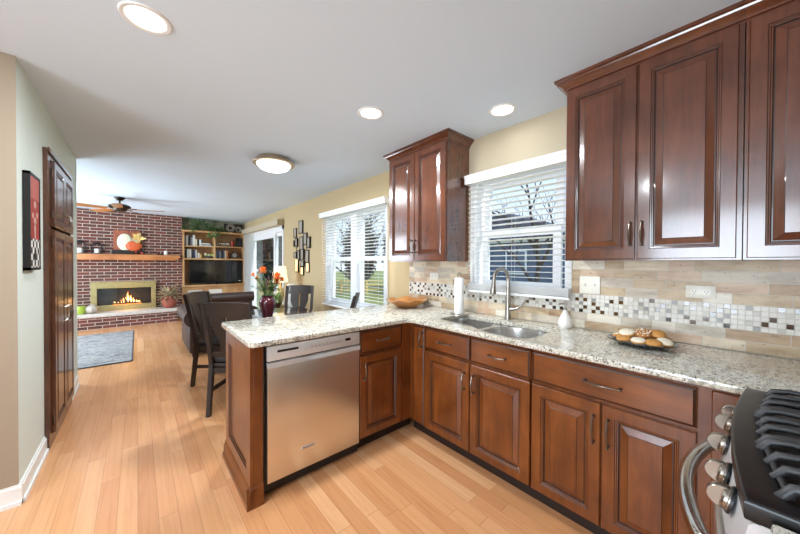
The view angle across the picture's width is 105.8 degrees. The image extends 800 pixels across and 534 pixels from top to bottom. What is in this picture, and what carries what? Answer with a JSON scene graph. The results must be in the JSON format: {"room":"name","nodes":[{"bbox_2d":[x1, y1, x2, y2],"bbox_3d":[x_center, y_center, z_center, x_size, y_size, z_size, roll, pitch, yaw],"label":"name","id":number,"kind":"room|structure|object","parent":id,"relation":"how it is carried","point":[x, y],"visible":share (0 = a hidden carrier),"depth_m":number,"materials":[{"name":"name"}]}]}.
{"room":"kitchen","nodes":[
{"label":"kitchen","id":0,"kind":"room"},
{"bbox_2d":[0,52,18,489],"bbox_3d":[-3.167,0.085,0.823,2.701,2.476,0.104,0,1,-41],"label":"wall","id":1,"kind":"structure","parent":0,"point":[9,442],"depth_m":1.65,"materials":[{"name":"beige"}]},
{"bbox_2d":[0,483,22,511],"bbox_3d":[-3.128,1.267,0.793,2.714,0.112,0.024,0,1,-41],"label":"baseboard","id":2,"kind":"structure","parent":1,"relation":"attached to","point":[11,497],"depth_m":1.66,"materials":[{"name":"wood"}]},
{"bbox_2d":[16,58,76,482],"bbox_3d":[-2.860,0.070,2.451,0.100,2.476,2.150,0,1,-41],"label":"wall","id":3,"kind":"structure","parent":0,"point":[36,129],"depth_m":1.89,"materials":[{"name":"white"}]},
{"bbox_2d":[22,170,40,269],"bbox_3d":[-2.254,-0.272,1.853,0.029,0.582,0.250,0,1,-41],"label":"framed print","id":4,"kind":"object","parent":3,"relation":"attached to","point":[31,215],"visible":1,"depth_m":1.80,"materials":[{"name":"black plastic"}]},
{"bbox_2d":[19,436,48,501],"bbox_3d":[-2.312,1.260,1.920,0.024,0.112,0.605,0,1,-41],"label":"baseboard","id":5,"kind":"structure","parent":3,"relation":"attached to","point":[30,475],"depth_m":1.88,"materials":[{"name":"wood"}]},
{"bbox_2d":[72,375,79,400],"bbox_3d":[-3.356,1.243,3.121,0.024,0.112,0.539,0,1,-41],"label":"baseboard","id":6,"kind":"structure","parent":3,"relation":"attached to","point":[76,381],"depth_m":3.19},
{"bbox_2d":[75,158,77,374],"bbox_3d":[-3.566,0.059,3.267,0.106,2.476,0.008,0,1,-41],"label":"trim","id":7,"kind":"structure","parent":3,"relation":"attached to","point":[75,158],"depth_m":3.30,"materials":[{"name":"white"}]},
{"bbox_2d":[77,208,181,317],"bbox_3d":[-6.489,0.011,6.650,2.738,2.476,0.350,0,1,-41],"label":"brick wall","id":8,"kind":"structure","parent":0,"point":[162,233],"depth_m":6.80,"materials":[{"name":"brick"}]},
{"bbox_2d":[77,306,177,330],"bbox_3d":[-6.264,1.100,6.291,2.640,0.308,0.510,0,1,-41],"label":"hearth","id":9,"kind":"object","parent":8,"relation":"attached to","point":[140,316],"depth_m":6.42,"materials":[{"name":"red brick"}]},
{"bbox_2d":[77,306,85,314],"bbox_3d":[-6.403,0.868,6.053,0.180,0.160,0.180,0,1,-41],"label":"pot","id":10,"kind":"object","parent":9,"relation":"on","point":[81,310],"visible":0.73,"depth_m":6.01,"materials":[{"name":"ceramic"}]},
{"bbox_2d":[85,304,98,313],"bbox_3d":[-6.261,0.845,6.150,0.184,0.202,0.184,0,1,-19],"label":"gourd","id":11,"kind":"object","parent":9,"relation":"on","point":[91,309],"visible":1,"depth_m":6.11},
{"bbox_2d":[89,281,156,310],"bbox_3d":[-6.098,0.629,6.708,1.094,0.618,0.083,0,1,-41],"label":"fireplace","id":12,"kind":"object","parent":9,"relation":"on","point":[107,296],"visible":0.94,"depth_m":6.68,"materials":[{"name":"gold metal"}]},
{"bbox_2d":[152,283,182,307],"bbox_3d":[-5.336,0.650,7.011,0.573,0.586,0.538,0,1,9],"label":"potted plant","id":13,"kind":"object","parent":9,"relation":"on","point":[170,301],"visible":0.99,"depth_m":6.95,"materials":[{"name":"green plant"}]},
{"bbox_2d":[77,253,179,259],"bbox_3d":[-6.328,-0.215,6.420,2.680,0.125,0.198,0,1,-41],"label":"mantel shelf","id":14,"kind":"object","parent":8,"relation":"attached to","point":[80,256],"visible":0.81,"depth_m":6.58,"materials":[{"name":"brown wood"}]},
{"bbox_2d":[77,240,85,253],"bbox_3d":[-6.560,-0.430,6.190,0.185,0.307,0.185,0,1,-41],"label":"lantern","id":15,"kind":"object","parent":14,"relation":"on","point":[79,250],"visible":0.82,"depth_m":6.17,"materials":[{"name":"black metal"}]},
{"bbox_2d":[91,242,102,253],"bbox_3d":[-6.378,-0.417,6.362,0.166,0.278,0.166,0,1,-41],"label":"lantern","id":16,"kind":"object","parent":14,"relation":"on","point":[96,251],"visible":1,"depth_m":6.34,"materials":[{"name":"black metal"}]},
{"bbox_2d":[112,230,145,254],"bbox_3d":[-6.008,-0.544,6.726,0.567,0.530,0.133,0,1,-41],"label":"picture","id":17,"kind":"object","parent":14,"relation":"on","point":[124,241],"visible":1,"depth_m":6.69,"materials":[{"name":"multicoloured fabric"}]},
{"bbox_2d":[182,219,243,231],"bbox_3d":[-6.195,0.007,7.204,4.709,2.476,0.100,0,1,-41],"label":"wall","id":18,"kind":"structure","parent":0,"point":[187,223],"depth_m":8.02,"materials":[{"name":"beige"}]},
{"bbox_2d":[0,318,593,533],"bbox_3d":[-3.205,1.331,3.056,5.769,0.060,10.310,0,1,-41],"label":"floor","id":19,"kind":"structure","parent":0,"point":[135,450],"depth_m":1.88,"materials":[{"name":"brown wood"}]},
{"bbox_2d":[43,147,73,449],"bbox_3d":[-2.816,0.225,2.544,0.086,2.165,1.020,0,1,-41],"label":"pantry cabinet","id":20,"kind":"object","parent":19,"relation":"on","point":[58,265],"visible":1,"depth_m":2.31,"materials":[{"name":"brown wood"}]},
{"bbox_2d":[77,330,133,369],"bbox_3d":[-5.104,1.270,4.498,1.715,0.012,2.450,0,1,-41],"label":"area rug","id":21,"kind":"object","parent":19,"relation":"on","point":[94,350],"visible":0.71,"depth_m":4.69,"materials":[{"name":"fabric"}]},
{"bbox_2d":[183,291,220,386],"bbox_3d":[-2.084,0.794,3.489,0.587,1.015,0.432,0,1,-1],"label":"dining chair","id":22,"kind":"object","parent":19,"relation":"on","point":[192,300],"visible":0.43,"depth_m":3.30,"materials":[{"name":"brown wood"}]},
{"bbox_2d":[199,335,219,344],"bbox_3d":[-2.004,0.830,3.491,0.393,0.040,0.401,0,1,-1],"label":"cushion","id":23,"kind":"object","parent":22,"relation":"on","point":[215,340],"depth_m":3.31,"materials":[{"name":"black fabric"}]},
{"bbox_2d":[181,229,243,303],"bbox_3d":[-4.892,0.164,7.968,1.433,2.160,0.440,0,1,-41],"label":"bookcase","id":24,"kind":"object","parent":19,"relation":"on","point":[186,286],"depth_m":7.92,"materials":[{"name":"brown wood"}]},
{"bbox_2d":[184,245,213,247],"bbox_3d":[-5.162,-0.519,7.744,0.625,0.022,0.370,0,1,-41],"label":"shelf","id":25,"kind":"object","parent":24,"relation":"attached to","point":[212,246],"depth_m":7.76,"materials":[{"name":"brown wood"}]},
{"bbox_2d":[181,218,231,237],"bbox_3d":[-4.924,-0.988,7.712,1.148,0.535,0.587,0,1,-41],"label":"ivy garland","id":26,"kind":"object","parent":24,"relation":"on","point":[210,228],"visible":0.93,"depth_m":7.73,"materials":[{"name":"green plant"}]},
{"bbox_2d":[181,283,243,286],"bbox_3d":[-4.894,0.467,7.957,1.413,0.045,0.420,0,1,-41],"label":"shelf","id":27,"kind":"object","parent":24,"relation":"attached to","point":[183,284],"depth_m":7.83,"materials":[{"name":"brown wood"}]},
{"bbox_2d":[184,258,243,259],"bbox_3d":[-4.897,-0.205,7.972,1.323,0.038,0.380,0,1,-41],"label":"shelf","id":28,"kind":"object","parent":24,"relation":"attached to","point":[184,258],"depth_m":7.74,"materials":[{"name":"brown wood"}]},
{"bbox_2d":[189,261,241,283],"bbox_3d":[-4.813,0.141,7.944,1.185,0.604,0.180,0,1,-41],"label":"television","id":29,"kind":"object","parent":24,"relation":"on","point":[212,272],"visible":0.98,"depth_m":7.88,"materials":[{"name":"black plastic"}]},
{"bbox_2d":[216,246,242,247],"bbox_3d":[-4.649,-0.531,8.189,0.662,0.022,0.370,0,1,-41],"label":"shelf","id":30,"kind":"object","parent":24,"relation":"attached to","point":[216,246],"depth_m":8.06,"materials":[{"name":"brown wood"}]},
{"bbox_2d":[226,224,234,232],"bbox_3d":[-4.646,-1.049,8.284,0.230,0.262,0.100,0,1,-41],"label":"decorative plate","id":31,"kind":"object","parent":24,"relation":"on","point":[230,228],"visible":0.96,"depth_m":8.28,"materials":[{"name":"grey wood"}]},
{"bbox_2d":[224,223,241,232],"bbox_3d":[-4.619,-1.054,8.390,0.450,0.270,0.025,0,1,-41],"label":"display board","id":32,"kind":"object","parent":24,"relation":"on","point":[225,224],"visible":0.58,"depth_m":8.40,"materials":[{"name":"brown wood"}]},
{"bbox_2d":[229,252,239,258],"bbox_3d":[-4.500,-0.315,8.219,0.240,0.180,0.085,0,1,-41],"label":"mantel clock","id":33,"kind":"object","parent":24,"relation":"on","point":[233,255],"visible":1,"depth_m":8.18,"materials":[{"name":"brown wood"}]},
{"bbox_2d":[235,238,242,246],"bbox_3d":[-4.424,-0.665,8.312,0.140,0.245,0.178,0,1,-41],"label":"speaker","id":34,"kind":"object","parent":24,"relation":"on","point":[238,241],"visible":0.92,"depth_m":8.25},
{"bbox_2d":[177,291,257,356],"bbox_3d":[-2.941,0.832,4.889,0.995,0.902,1.080,0,1,-41],"label":"sofa","id":35,"kind":"object","parent":19,"relation":"on","point":[236,297],"visible":0.24,"depth_m":4.51,"materials":[{"name":"brown leather"}]},
{"bbox_2d":[199,302,252,417],"bbox_3d":[-1.488,0.803,2.829,0.432,1.015,0.587,0,1,0],"label":"dining chair","id":36,"kind":"object","parent":19,"relation":"on","point":[217,311],"visible":0.47,"depth_m":2.61,"materials":[{"name":"brown wood"}]},
{"bbox_2d":[215,357,225,361],"bbox_3d":[-1.488,0.838,2.909,0.401,0.040,0.393,0,1,0],"label":"cushion","id":37,"kind":"object","parent":36,"relation":"on","point":[216,359],"depth_m":2.71,"materials":[{"name":"black fabric"}]},
{"bbox_2d":[222,331,263,511],"bbox_3d":[-0.752,0.880,2.106,0.735,0.884,0.625,0,1,-41],"label":"base cabinet","id":38,"kind":"object","parent":19,"relation":"on","point":[242,454],"visible":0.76,"depth_m":1.72,"materials":[{"name":"brown wood"}]},
{"bbox_2d":[210,308,320,323],"bbox_3d":[-1.492,0.928,3.487,1.200,0.747,1.200,0,1,-41],"label":"dining table","id":39,"kind":"object","parent":19,"relation":"on","point":[256,313],"visible":0.06,"depth_m":3.71,"materials":[{"name":"brown wood"}]},
{"bbox_2d":[259,295,275,316],"bbox_3d":[-1.498,0.438,3.422,0.180,0.235,0.180,0,1,-41],"label":"vase","id":40,"kind":"object","parent":39,"relation":"on","point":[267,304],"visible":0.94,"depth_m":3.36,"materials":[{"name":"ceramic"}]},
{"bbox_2d":[259,266,266,291],"bbox_3d":[-1.541,0.217,3.401,0.103,0.456,0.101,1,1,25],"label":"flower","id":41,"kind":"object","parent":40,"relation":"in","point":[262,269],"visible":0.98,"depth_m":3.38,"materials":[{"name":"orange plant"}]},
{"bbox_2d":[251,271,280,295],"bbox_3d":[-1.505,0.237,3.430,0.302,0.378,0.200,0,1,-6],"label":"greenery spray","id":42,"kind":"object","parent":40,"relation":"in","point":[265,280],"visible":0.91,"depth_m":3.41,"materials":[{"name":"green plant"}]},
{"bbox_2d":[269,272,281,293],"bbox_3d":[-1.403,0.249,3.392,0.165,0.394,0.119,0,1,-18],"label":"flower","id":43,"kind":"object","parent":40,"relation":"in","point":[277,276],"visible":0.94,"depth_m":3.38,"materials":[{"name":"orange plant"}]},
{"bbox_2d":[284,285,313,308],"bbox_3d":[-1.520,0.788,4.400,0.432,1.015,0.587,0,1,-4],"label":"dining chair","id":44,"kind":"object","parent":19,"relation":"on","point":[294,290],"visible":0.34,"depth_m":4.62,"materials":[{"name":"brown wood"}]},
{"bbox_2d":[263,331,359,493],"bbox_3d":[-0.710,0.883,2.129,0.639,0.878,0.584,0,1,-41],"label":"dishwasher","id":45,"kind":"object","parent":19,"relation":"on","point":[311,386],"visible":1,"depth_m":1.87,"materials":[{"name":"silver metal"}]},
{"bbox_2d":[350,292,359,307],"bbox_3d":[-0.747,0.801,3.405,0.587,1.015,0.432,0,1,-4],"label":"dining chair","id":46,"kind":"object","parent":19,"relation":"on","point":[356,296],"visible":0.14,"depth_m":3.21,"materials":[{"name":"brown wood"}]},
{"bbox_2d":[357,323,410,447],"bbox_3d":[-0.038,0.877,2.704,1.127,0.884,0.633,0,1,-41],"label":"base cabinet","id":47,"kind":"object","parent":19,"relation":"on","point":[384,352],"visible":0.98,"depth_m":2.27,"materials":[{"name":"brown wood"}]},
{"bbox_2d":[221,304,799,397],"bbox_3d":[0.426,0.433,1.618,1.849,0.030,3.183,0,1,-41],"label":"countertop","id":48,"kind":"structure","parent":47,"relation":"on","point":[732,371],"depth_m":1.68,"materials":[{"name":"stone"}]},
{"bbox_2d":[386,296,426,307],"bbox_3d":[0.083,0.357,3.046,0.451,0.091,0.368,0,1,-41],"label":"wooden bowl","id":49,"kind":"object","parent":48,"relation":"on","point":[406,301],"visible":0.99,"depth_m":2.96,"materials":[{"name":"brown wood"}]},
{"bbox_2d":[450,272,467,316],"bbox_3d":[0.504,0.227,2.576,0.156,0.364,0.156,0,1,-41],"label":"paper towel holder","id":50,"kind":"object","parent":48,"relation":"on","point":[459,282],"visible":1,"depth_m":2.54,"materials":[{"name":"paper"}]},
{"bbox_2d":[447,318,545,338],"bbox_3d":[0.634,0.554,2.190,0.472,0.218,0.860,0,1,-41],"label":"sink","id":51,"kind":"object","parent":48,"relation":"in","point":[503,330],"visible":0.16,"depth_m":2.24,"materials":[{"name":"metal"}]},
{"bbox_2d":[490,267,525,319],"bbox_3d":[0.815,0.207,2.341,0.284,0.412,0.124,0,1,-7],"label":"faucet","id":52,"kind":"object","parent":48,"relation":"on","point":[508,308],"visible":1,"depth_m":2.35,"materials":[{"name":"silver metal"}]},
{"bbox_2d":[558,303,572,328],"bbox_3d":[1.131,0.332,2.069,0.090,0.170,0.090,0,1,-41],"label":"soap dispenser","id":53,"kind":"object","parent":48,"relation":"on","point":[565,321],"visible":1,"depth_m":2.04,"materials":[{"name":"white ceramic"}]},
{"bbox_2d":[607,334,679,348],"bbox_3d":[1.306,0.409,1.639,0.260,0.027,0.310,0,1,-41],"label":"plate","id":54,"kind":"object","parent":48,"relation":"on","point":[610,336],"visible":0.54,"depth_m":1.57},
{"bbox_2d":[616,335,630,341],"bbox_3d":[1.221,0.387,1.652,0.067,0.032,0.068,0,1,-41],"label":"cookie","id":55,"kind":"object","parent":54,"relation":"on","point":[622,338],"visible":0.94,"depth_m":1.63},
{"bbox_2d":[618,328,634,336],"bbox_3d":[1.250,0.361,1.667,0.073,0.040,0.076,0,1,-41],"label":"cookie","id":56,"kind":"object","parent":55,"relation":"on","point":[626,331],"visible":1,"depth_m":1.65,"materials":[{"name":"food"}]},
{"bbox_2d":[630,337,645,344],"bbox_3d":[1.253,0.387,1.591,0.069,0.032,0.070,0,1,-41],"label":"cookie","id":57,"kind":"object","parent":54,"relation":"on","point":[635,340],"visible":0.99,"depth_m":1.57,"materials":[{"name":"food"}]},
{"bbox_2d":[646,339,662,346],"bbox_3d":[1.301,0.389,1.552,0.071,0.032,0.072,0,1,-41],"label":"cookie","id":58,"kind":"object","parent":54,"relation":"on","point":[650,342],"visible":0.99,"depth_m":1.54,"materials":[{"name":"food"}]},
{"bbox_2d":[657,337,673,346],"bbox_3d":[1.361,0.387,1.556,0.070,0.040,0.071,0,1,-41],"label":"cookie","id":59,"kind":"object","parent":54,"relation":"on","point":[666,342],"visible":0.89,"depth_m":1.54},
{"bbox_2d":[651,329,665,337],"bbox_3d":[1.369,0.355,1.609,0.072,0.037,0.074,0,1,-41],"label":"cookie","id":60,"kind":"object","parent":59,"relation":"on","point":[656,333],"visible":0.91,"depth_m":1.59,"materials":[{"name":"food"}]},
{"bbox_3d":[1.291,0.385,1.654,0.071,0.030,0.072,0,1,-41],"label":"cookie","id":61,"kind":"object","parent":54,"relation":"on","visible":0},
{"bbox_2d":[634,328,651,337],"bbox_3d":[1.308,0.355,1.631,0.076,0.047,0.080,0,1,-41],"label":"cookie","id":62,"kind":"object","parent":61,"relation":"on","point":[644,333],"visible":0.99,"depth_m":1.61,"materials":[{"name":"food"}]},
{"bbox_2d":[410,323,430,436],"bbox_3d":[0.353,0.880,2.579,0.700,0.884,0.191,0,1,-41],"label":"base cabinet","id":63,"kind":"object","parent":19,"relation":"on","point":[417,335],"visible":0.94,"depth_m":2.36,"materials":[{"name":"brown wood"}]},
{"bbox_2d":[425,326,535,498],"bbox_3d":[0.686,0.886,2.197,0.700,0.884,0.823,0,1,-41],"label":"base cabinet","id":64,"kind":"object","parent":19,"relation":"on","point":[478,391],"visible":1,"depth_m":1.93,"materials":[{"name":"brown wood"}]},
{"bbox_2d":[531,349,699,533],"bbox_3d":[1.175,0.894,1.634,0.700,0.884,0.668,0,1,-41],"label":"base cabinet","id":65,"kind":"object","parent":19,"relation":"on","point":[609,444],"visible":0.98,"depth_m":1.40,"materials":[{"name":"brown wood"}]},
{"bbox_2d":[698,386,740,533],"bbox_3d":[1.639,0.901,1.083,0.725,0.884,0.773,0,1,-41],"label":"base cabinet","id":66,"kind":"object","parent":19,"relation":"on","point":[712,401],"visible":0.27,"depth_m":1.17,"materials":[{"name":"brown wood"}]},
{"bbox_2d":[677,388,799,533],"bbox_3d":[1.070,0.863,0.592,0.757,0.966,0.780,0,1,-41],"label":"gas range","id":67,"kind":"object","parent":19,"relation":"on","point":[756,487],"visible":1,"depth_m":0.68,"materials":[{"name":"silver metal"}]},
{"bbox_2d":[731,388,799,533],"bbox_3d":[1.105,0.421,0.549,0.757,0.081,0.679,0,1,-41],"label":"cooktop","id":68,"kind":"object","parent":67,"relation":"in","point":[765,426],"depth_m":0.65,"materials":[{"name":"metal"}]},
{"bbox_3d":[-2.168,1.006,5.551,0.530,0.550,0.560,0,1,-41],"label":"end table","id":69,"kind":"object","parent":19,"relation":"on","visible":0},
{"bbox_2d":[272,292,283,307],"bbox_3d":[-2.164,0.581,5.268,0.348,0.306,0.261,0,1,15],"label":"potted plant","id":70,"kind":"object","parent":69,"relation":"on","point":[277,297],"visible":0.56,"depth_m":5.25,"materials":[{"name":"green plant"}]},
{"bbox_2d":[273,266,287,306],"bbox_3d":[-2.197,0.358,5.543,0.270,0.745,0.270,0,1,-41],"label":"table lamp","id":71,"kind":"object","parent":69,"relation":"on","point":[282,269],"visible":0.5,"depth_m":5.49,"materials":[{"name":"gold metal"}]},
{"bbox_2d":[287,283,296,306],"bbox_3d":[-1.987,0.514,5.569,0.210,0.435,0.210,0,1,-41],"label":"ginger jar","id":72,"kind":"object","parent":69,"relation":"on","point":[289,295],"visible":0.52,"depth_m":5.49,"materials":[{"name":"white ceramic"}]},
{"bbox_3d":[0.683,0.906,0.153,0.385,0.884,0.625,0,1,-41],"label":"cabinet","id":73,"kind":"object","parent":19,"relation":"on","visible":0},
{"bbox_2d":[771,524,796,533],"bbox_3d":[0.678,0.449,0.142,0.408,0.030,0.625,0,1,-41],"label":"countertop","id":74,"kind":"structure","parent":73,"relation":"on","point":[775,529],"depth_m":0.49,"materials":[{"name":"stone"}]},
{"bbox_2d":[0,0,746,223],"bbox_3d":[-3.192,-1.215,3.031,5.769,0.080,10.310,0,1,-41],"label":"ceiling","id":75,"kind":"structure","parent":0,"point":[175,123],"depth_m":1.82,"materials":[{"name":"white"}]},
{"bbox_2d":[77,196,164,215],"bbox_3d":[-4.823,-1.081,5.195,1.226,0.248,1.183,0,1,-41],"label":"ceiling fan","id":76,"kind":"object","parent":75,"relation":"hanging from","point":[119,207],"visible":0.97,"depth_m":5.18,"materials":[{"name":"wood"}]},
{"bbox_2d":[117,0,171,34],"bbox_3d":[-1.176,-1.146,1.400,0.194,0.006,0.194,0,1,-41],"label":"recessed light","id":77,"kind":"object","parent":75,"relation":"in","point":[141,16],"visible":1,"depth_m":1.39,"materials":[{"name":"white"}]},
{"bbox_2d":[124,6,165,31],"bbox_3d":[-1.176,-1.148,1.400,0.148,0.002,0.148,0,1,-41],"label":"diffuser","id":78,"kind":"object","parent":77,"relation":"attached to","point":[143,18],"depth_m":1.40,"materials":[{"name":"white"}]},
{"bbox_2d":[252,153,294,172],"bbox_3d":[-1.362,-1.100,3.267,0.428,0.138,0.428,0,1,-41],"label":"flush light","id":79,"kind":"object","parent":75,"relation":"attached to","point":[269,162],"visible":1,"depth_m":3.15,"materials":[{"name":"white"}]},
{"bbox_2d":[358,106,383,119],"bbox_3d":[-0.219,-1.150,2.265,0.194,0.006,0.194,0,1,-41],"label":"recessed light","id":80,"kind":"object","parent":75,"relation":"in","point":[368,112],"visible":1,"depth_m":2.26,"materials":[{"name":"white"}]},
{"bbox_2d":[361,108,380,117],"bbox_3d":[-0.219,-1.152,2.265,0.148,0.002,0.148,0,1,-41],"label":"diffuser","id":81,"kind":"object","parent":80,"relation":"attached to","point":[365,112],"depth_m":2.27,"materials":[{"name":"white"}]},
{"bbox_2d":[489,103,516,116],"bbox_3d":[0.748,-1.145,2.212,0.194,0.006,0.194,0,1,-41],"label":"recessed light","id":82,"kind":"object","parent":75,"relation":"in","point":[504,109],"visible":1,"depth_m":2.20,"materials":[{"name":"white"}]},
{"bbox_2d":[492,105,512,114],"bbox_3d":[0.748,-1.147,2.212,0.148,0.002,0.148,0,1,-41],"label":"diffuser","id":83,"kind":"object","parent":82,"relation":"attached to","point":[498,109],"depth_m":2.21,"materials":[{"name":"white"}]},
{"bbox_2d":[244,64,799,359],"bbox_3d":[-1.094,0.055,4.875,0.149,2.476,10.310,0,1,-41],"label":"wall","id":84,"kind":"structure","parent":0,"point":[755,308],"depth_m":1.96,"materials":[{"name":"paint"}]},
{"bbox_2d":[241,219,283,305],"bbox_3d":[-3.389,0.113,7.306,0.138,2.230,2.810,0,1,-41],"label":"vertical blind","id":85,"kind":"object","parent":84,"relation":"attached to","point":[249,232],"visible":0.74,"depth_m":7.82,"materials":[{"name":"beige"}]},
{"bbox_2d":[254,225,283,305],"bbox_3d":[-3.189,0.186,7.269,0.150,2.145,2.500,0,1,-41],"label":"door","id":86,"kind":"structure","parent":84,"relation":"in","point":[276,232],"depth_m":6.84,"materials":[{"name":"white plastic"}]},
{"bbox_2d":[293,220,310,274],"bbox_3d":[-1.817,-0.353,5.579,0.031,1.010,0.750,0,1,-41],"label":"collage","id":87,"kind":"object","parent":84,"relation":"attached to","point":[302,255],"visible":1,"depth_m":5.56,"materials":[{"name":"black metal"}]},
{"bbox_2d":[318,196,388,218],"bbox_3d":[-0.707,-0.807,4.245,0.106,0.076,1.710,0,1,-41],"label":"blind valance","id":88,"kind":"object","parent":84,"relation":"attached to","point":[384,199],"visible":0.88,"depth_m":4.03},
{"bbox_2d":[325,203,387,307],"bbox_3d":[-0.629,-0.111,4.316,0.170,1.422,1.592,0,1,-41],"label":"window","id":89,"kind":"structure","parent":84,"relation":"in","point":[357,270],"depth_m":4.26,"materials":[{"name":"white plastic"}]},
{"bbox_2d":[322,212,350,308],"bbox_3d":[-0.973,-0.114,4.543,0.068,1.420,0.805,0,1,-41],"label":"window blind","id":90,"kind":"object","parent":89,"relation":"attached to","point":[344,225],"visible":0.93,"depth_m":4.52,"materials":[{"name":"plastic"}]},
{"bbox_2d":[349,203,386,307],"bbox_3d":[-0.437,-0.105,3.936,0.056,1.420,0.795,0,1,-41],"label":"window blind","id":91,"kind":"object","parent":89,"relation":"attached to","point":[352,214],"visible":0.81,"depth_m":3.89,"materials":[{"name":"plastic"}]},
{"bbox_2d":[383,128,473,261],"bbox_3d":[0.242,-0.606,2.953,0.368,1.103,0.881,0,1,-41],"label":"upper cabinet","id":92,"kind":"object","parent":84,"relation":"attached to","point":[429,196],"visible":1,"depth_m":2.74,"materials":[{"name":"brown wood"}]},
{"bbox_2d":[430,273,438,279],"bbox_3d":[0.350,0.094,3.096,0.009,0.070,0.120,0,1,-41],"label":"wall outlet","id":93,"kind":"object","parent":84,"relation":"attached to","point":[434,276],"visible":1,"depth_m":3.09,"materials":[{"name":"white plastic"}]},
{"bbox_2d":[470,165,571,299],"bbox_3d":[0.971,-0.285,2.477,0.170,1.022,0.862,0,1,-41],"label":"window","id":94,"kind":"structure","parent":84,"relation":"in","point":[484,267],"depth_m":2.52,"materials":[{"name":"white plastic"}]},
{"bbox_2d":[464,149,570,300],"bbox_3d":[0.901,-0.289,2.399,0.106,1.031,0.893,0,1,-41],"label":"window blind","id":95,"kind":"object","parent":94,"relation":"attached to","point":[555,159],"visible":0.83,"depth_m":2.34,"materials":[{"name":"plastic"}]},
{"bbox_2d":[580,276,599,293],"bbox_3d":[1.272,0.121,2.031,0.016,0.118,0.122,0,1,-41],"label":"light switch","id":96,"kind":"object","parent":84,"relation":"attached to","point":[588,284],"visible":1,"depth_m":2.03,"materials":[{"name":"plastic"}]},
{"bbox_2d":[554,0,745,260],"bbox_3d":[1.338,-0.588,1.694,0.368,1.103,0.781,0,1,-41],"label":"upper cabinet","id":97,"kind":"object","parent":84,"relation":"attached to","point":[655,134],"visible":0.99,"depth_m":1.51,"materials":[{"name":"brown wood"}]},
{"bbox_2d":[685,285,715,298],"bbox_3d":[1.622,0.135,1.634,0.009,0.070,0.117,0,1,-41],"label":"wall outlet","id":98,"kind":"object","parent":84,"relation":"attached to","point":[692,291],"visible":1,"depth_m":1.63,"materials":[{"name":"white plastic"}]},
{"bbox_2d":[690,289,697,293],"bbox_3d":[1.605,0.135,1.650,0.003,0.030,0.034,0,1,-41],"label":"receptacle","id":99,"kind":"object","parent":98,"relation":"attached to","point":[692,291],"depth_m":1.65,"materials":[{"name":"white plastic"}]},
{"bbox_2d":[702,289,710,294],"bbox_3d":[1.636,0.135,1.615,0.003,0.030,0.034,0,1,-41],"label":"receptacle","id":100,"kind":"object","parent":98,"relation":"attached to","point":[704,291],"depth_m":1.61,"materials":[{"name":"white plastic"}]},
{"bbox_2d":[743,0,799,260],"bbox_3d":[1.818,-0.580,1.149,0.360,1.103,0.673,0,1,-41],"label":"upper cabinet","id":101,"kind":"object","parent":84,"relation":"attached to","point":[771,227],"visible":1,"depth_m":1.25,"materials":[{"name":"brown wood"}]},
{"label":"outside","id":102,"kind":"structure","parent":0,"visible":0},
{"bbox_2d":[256,271,383,308],"bbox_3d":[7.162,1.667,39.394,57.491,0.150,90.000,0,1,-41],"label":"lawn","id":103,"kind":"structure","parent":102,"point":[339,276],"depth_m":21.23,"materials":[{"name":"plant"}]},
{"bbox_2d":[256,239,279,264],"bbox_3d":[-7.823,-0.221,15.478,2.877,4.009,2.325,1,1,28],"label":"bare tree","id":104,"kind":"object","parent":103,"relation":"on","point":[258,261],"visible":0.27,"depth_m":15.45,"materials":[{"name":"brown plant"}]},
{"bbox_2d":[256,236,281,284],"bbox_3d":[-9.534,-1.194,22.679,3.401,5.783,3.444,0,1,-1],"label":"shrub","id":105,"kind":"object","parent":103,"relation":"on","point":[268,262],"visible":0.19,"depth_m":21.68,"materials":[{"name":"green plant"}]},
{"bbox_2d":[270,237,281,285],"bbox_3d":[-5.770,-1.450,14.825,4.716,6.496,3.426,0,1,-41],"label":"bare tree","id":106,"kind":"object","parent":103,"relation":"on","point":[280,241],"visible":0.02,"depth_m":14.87,"materials":[{"name":"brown plant"}]},
{"bbox_2d":[256,280,383,294],"bbox_3d":[-4.552,1.284,19.255,14.577,0.900,0.163,0,1,-12],"label":"rail fence","id":107,"kind":"object","parent":103,"relation":"on","point":[341,285],"visible":0.17,"depth_m":19.48,"materials":[{"name":"brown wood"}]},
{"bbox_2d":[339,219,379,283],"bbox_3d":[-3.239,-1.234,24.471,3.333,5.870,3.458,1,1,29],"label":"shrub","id":108,"kind":"object","parent":103,"relation":"on","point":[369,266],"visible":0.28,"depth_m":23.89,"materials":[{"name":"green plant"}]},
{"bbox_2d":[336,212,383,278],"bbox_3d":[-2.107,-1.054,13.104,3.438,5.823,4.563,0,1,-41],"label":"bare tree","id":109,"kind":"object","parent":103,"relation":"on","point":[349,276],"visible":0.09,"depth_m":12.76,"materials":[{"name":"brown plant"}]},
{"bbox_2d":[338,219,385,270],"bbox_3d":[-2.597,-0.790,17.954,3.823,5.184,4.206,0,1,-7],"label":"bare tree","id":110,"kind":"object","parent":103,"relation":"on","point":[379,234],"visible":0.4,"depth_m":17.21,"materials":[{"name":"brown plant"}]},
{"bbox_2d":[381,230,385,270],"bbox_3d":[0.047,-1.134,24.683,3.410,5.674,3.442,0,1,-8],"label":"shrub","id":111,"kind":"object","parent":103,"relation":"on","point":[385,230],"visible":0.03,"depth_m":24.35,"materials":[{"name":"green plant"}]},
{"bbox_2d":[492,181,555,281],"bbox_3d":[3.888,-1.409,9.828,3.802,6.618,3.958,1,1,22],"label":"bare tree","id":112,"kind":"object","parent":103,"relation":"on","point":[536,246],"visible":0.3,"depth_m":9.66,"materials":[{"name":"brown plant"}]},
{"bbox_2d":[490,212,564,287],"bbox_3d":[7.003,-0.539,17.087,7.800,4.700,8.200,0,1,-41],"label":"neighbor house","id":113,"kind":"structure","parent":103,"relation":"on","point":[494,260],"depth_m":13.61,"materials":[{"name":"blue"}]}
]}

